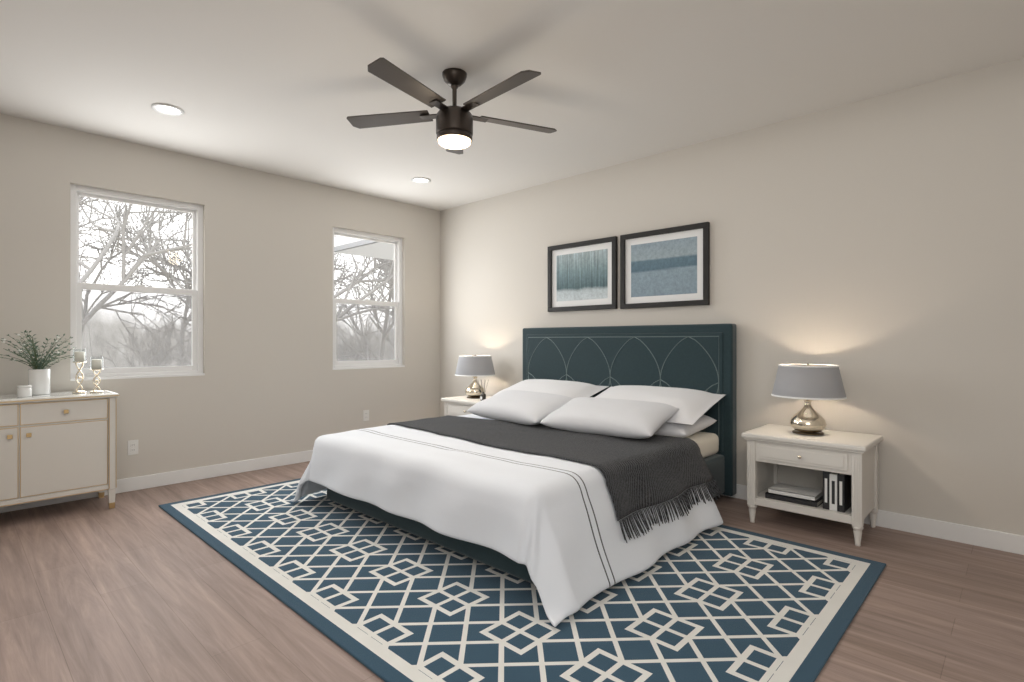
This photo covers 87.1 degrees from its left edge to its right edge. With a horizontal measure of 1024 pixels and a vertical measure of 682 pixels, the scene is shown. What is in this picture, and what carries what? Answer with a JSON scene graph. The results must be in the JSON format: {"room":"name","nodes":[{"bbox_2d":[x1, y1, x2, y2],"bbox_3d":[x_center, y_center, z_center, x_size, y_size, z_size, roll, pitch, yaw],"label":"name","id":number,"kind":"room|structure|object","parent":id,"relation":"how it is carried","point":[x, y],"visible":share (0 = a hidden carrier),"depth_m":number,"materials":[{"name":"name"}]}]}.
{"room":"bedroom","nodes":[
{"label":"bedroom","id":0,"kind":"room"},
{"bbox_2d":[0,113,439,479],"bbox_3d":[-2.747,-0.193,4.622,0.150,2.745,5.600,0,0,44],"label":"wall","id":1,"kind":"structure","parent":0,"point":[271,382],"depth_m":4.80,"materials":[{"name":"white paint"}]},
{"bbox_2d":[128,440,137,454],"bbox_3d":[-2.989,0.840,4.252,0.008,0.114,0.070,0,0,44],"label":"electrical outlet","id":2,"kind":"object","parent":1,"relation":"attached to","point":[132,447],"visible":1,"depth_m":4.25,"materials":[{"name":"white plastic"}]},
{"bbox_2d":[70,184,204,380],"bbox_3d":[-2.997,-0.438,4.349,0.133,1.477,0.912,0,0,44],"label":"window","id":3,"kind":"structure","parent":1,"relation":"in","point":[77,307],"depth_m":4.35,"materials":[{"name":"white plastic"}]},
{"bbox_2d":[0,450,312,512],"bbox_3d":[-2.687,1.127,4.565,0.014,0.105,5.300,0,0,44],"label":"baseboard","id":4,"kind":"structure","parent":1,"relation":"attached to","point":[159,479],"depth_m":4.51,"materials":[{"name":"white wood"}]},
{"bbox_2d":[363,410,368,420],"bbox_3d":[-1.557,0.795,5.758,0.008,0.114,0.070,0,0,44],"label":"electrical outlet","id":5,"kind":"object","parent":1,"relation":"attached to","point":[365,415],"visible":1,"depth_m":5.75,"materials":[{"name":"white plastic"}]},
{"bbox_2d":[333,227,404,369],"bbox_3d":[-1.571,-0.438,5.849,0.133,1.477,0.892,0,0,44],"label":"window","id":6,"kind":"structure","parent":1,"relation":"in","point":[396,304],"depth_m":5.92,"materials":[{"name":"white plastic"}]},
{"bbox_2d":[0,461,1023,681],"bbox_3d":[-0.482,1.230,2.468,6.400,0.100,5.600,0,0,44],"label":"floor","id":7,"kind":"structure","parent":0,"point":[141,585],"depth_m":2.40,"materials":[{"name":"brown wood"}]},
{"bbox_2d":[0,390,118,508],"bbox_3d":[-3.295,0.774,3.583,0.440,0.812,1.046,0,0,44],"label":"sideboard","id":8,"kind":"object","parent":7,"relation":"on","point":[54,445],"visible":1,"depth_m":3.59,"materials":[{"name":"white wood"}]},
{"bbox_2d":[17,385,31,396],"bbox_3d":[-3.219,0.331,3.559,0.073,0.073,0.073,0,0,44],"label":"jar","id":9,"kind":"object","parent":8,"relation":"on","point":[24,390],"visible":1,"depth_m":3.53,"materials":[{"name":"white ceramic"}]},
{"bbox_2d":[0,330,74,394],"bbox_3d":[-3.231,0.146,3.657,0.417,0.441,0.508,0,0,44],"label":"plant","id":10,"kind":"object","parent":8,"relation":"on","point":[39,377],"visible":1,"depth_m":3.67,"materials":[{"name":"green plant"}]},
{"bbox_2d":[72,349,86,392],"bbox_3d":[-3.062,0.212,3.818,0.084,0.310,0.084,0,0,44],"label":"candle","id":11,"kind":"object","parent":8,"relation":"on","point":[79,356],"visible":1,"depth_m":3.80,"materials":[{"name":"silver metal"}]},
{"bbox_2d":[90,357,103,392],"bbox_3d":[-2.964,0.240,3.849,0.084,0.254,0.084,0,0,44],"label":"candle","id":12,"kind":"object","parent":8,"relation":"on","point":[97,364],"visible":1,"depth_m":3.83,"materials":[{"name":"silver metal"}]},
{"bbox_2d":[441,395,491,415],"bbox_3d":[-0.300,0.887,5.562,0.750,0.585,0.515,0,0,44],"label":"nightstand","id":13,"kind":"object","parent":7,"relation":"on","point":[457,405],"visible":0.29,"depth_m":5.50,"materials":[{"name":"white paint"}]},
{"bbox_2d":[455,355,494,398],"bbox_3d":[-0.386,0.368,5.647,0.426,0.452,0.426,0,0,44],"label":"lamp","id":14,"kind":"object","parent":13,"relation":"on","point":[474,366],"visible":0.98,"depth_m":5.51,"materials":[{"name":"grey fabric"}]},
{"bbox_2d":[478,380,488,400],"bbox_3d":[-0.286,0.489,5.359,0.088,0.210,0.082,0,0,44],"label":"diffuser","id":15,"kind":"object","parent":13,"relation":"on","point":[483,396],"visible":0.88,"depth_m":5.34,"materials":[{"name":"grey metal"}]},
{"bbox_2d":[290,323,736,626],"bbox_3d":[0.100,0.525,3.893,2.521,1.310,2.401,0,0,44],"label":"bed","id":16,"kind":"object","parent":7,"relation":"on","point":[576,469],"visible":1,"depth_m":3.30,"materials":[{"name":"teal fabric"}]},
{"bbox_2d":[290,412,723,626],"bbox_3d":[-0.162,0.896,3.617,2.534,0.519,1.655,0,0,44],"label":"duvet","id":17,"kind":"object","parent":16,"relation":"on","point":[571,514],"depth_m":2.89,"materials":[{"name":"white fabric"}]},
{"bbox_2d":[381,415,721,543],"bbox_3d":[0.101,0.812,3.844,2.387,0.362,1.134,0,0,44],"label":"throw","id":18,"kind":"object","parent":16,"relation":"on","point":[649,485],"depth_m":3.25,"materials":[{"name":"grey fabric"}]},
{"bbox_2d":[159,478,885,681],"bbox_3d":[-0.276,1.174,3.335,3.945,0.012,2.360,0,0,44],"label":"rug","id":19,"kind":"object","parent":7,"relation":"on","point":[385,602],"visible":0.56,"depth_m":2.41,"materials":[{"name":"blue fabric"}]},
{"bbox_2d":[742,424,882,546],"bbox_3d":[1.917,0.887,3.454,0.690,0.585,0.515,0,0,44],"label":"nightstand","id":20,"kind":"object","parent":7,"relation":"on","point":[776,454],"visible":0.96,"depth_m":3.33,"materials":[{"name":"white paint"}]},
{"bbox_2d":[765,471,850,512],"bbox_3d":[1.867,0.896,3.398,0.443,0.225,0.216,0,0,44],"label":"books","id":21,"kind":"object","parent":20,"relation":"in","point":[834,494],"visible":0.85,"depth_m":3.26,"materials":[{"name":"grey paper"}]},
{"bbox_2d":[771,363,846,435],"bbox_3d":[1.905,0.368,3.470,0.426,0.452,0.426,0,0,44],"label":"lamp","id":22,"kind":"object","parent":20,"relation":"on","point":[807,383],"visible":1,"depth_m":3.35,"materials":[{"name":"grey fabric"}]},
{"bbox_2d":[0,0,1023,210],"bbox_3d":[-0.482,-1.625,2.468,6.400,0.120,5.600,0,0,44],"label":"ceiling","id":23,"kind":"structure","parent":0,"point":[285,88],"depth_m":3.12,"materials":[{"name":"white paint"}]},
{"bbox_2d":[151,103,184,115],"bbox_3d":[-2.322,-1.560,3.638,0.192,0.010,0.192,0,0,44],"label":"recessed light","id":24,"kind":"object","parent":23,"relation":"in","point":[167,109],"visible":1,"depth_m":3.64,"materials":[{"name":"white plastic"}]},
{"bbox_2d":[411,177,430,182],"bbox_3d":[-0.884,-1.560,5.238,0.192,0.010,0.192,0,0,44],"label":"recessed light","id":25,"kind":"object","parent":23,"relation":"in","point":[420,180],"visible":0.98,"depth_m":5.23,"materials":[{"name":"white plastic"}]},
{"bbox_2d":[346,57,556,153],"bbox_3d":[-0.313,-1.354,3.122,1.249,0.420,1.287,0,0,44],"label":"ceiling fan","id":26,"kind":"object","parent":23,"relation":"hanging from","point":[454,127],"visible":1,"depth_m":3.07,"materials":[{"name":"brown metal"}]},
{"bbox_2d":[440,58,1023,535],"bbox_3d":[1.450,-0.193,4.392,6.250,2.745,0.150,0,0,44],"label":"wall","id":27,"kind":"structure","parent":0,"point":[872,248],"depth_m":3.53,"materials":[{"name":"white paint"}]},
{"bbox_2d":[548,236,617,311],"bbox_3d":[0.642,-0.605,5.029,0.780,0.640,0.034,0,0,44],"label":"picture","id":28,"kind":"object","parent":27,"relation":"attached to","point":[582,275],"visible":0.94,"depth_m":5.00,"materials":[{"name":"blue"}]},
{"bbox_2d":[620,222,709,308],"bbox_3d":[1.243,-0.603,4.457,0.790,0.645,0.034,0,0,44],"label":"picture","id":29,"kind":"object","parent":27,"relation":"attached to","point":[667,267],"visible":0.98,"depth_m":4.43,"materials":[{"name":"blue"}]},
{"bbox_2d":[720,484,1023,554],"bbox_3d":[1.344,1.127,4.379,6.086,0.105,0.014,0,0,44],"label":"baseboard","id":30,"kind":"structure","parent":27,"relation":"attached to","point":[990,539],"depth_m":3.19,"materials":[{"name":"white wood"}]},
{"label":"outside","id":31,"kind":"structure","parent":0,"visible":0},
{"bbox_2d":[79,196,394,368],"bbox_3d":[-16.526,-2.887,20.097,31.352,11.634,67.400,0,0,44],"label":"trees","id":32,"kind":"object","parent":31,"point":[353,281],"depth_m":19.38,"materials":[{"name":"grey plant"}]},
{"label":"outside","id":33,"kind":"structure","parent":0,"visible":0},
{"bbox_2d":[334,236,393,259],"bbox_3d":[-1.981,-1.960,10.964,2.620,0.280,2.250,0,0,44],"label":"eave","id":34,"kind":"object","parent":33,"point":[384,250],"depth_m":10.74,"materials":[{"name":"grey"}]}
]}

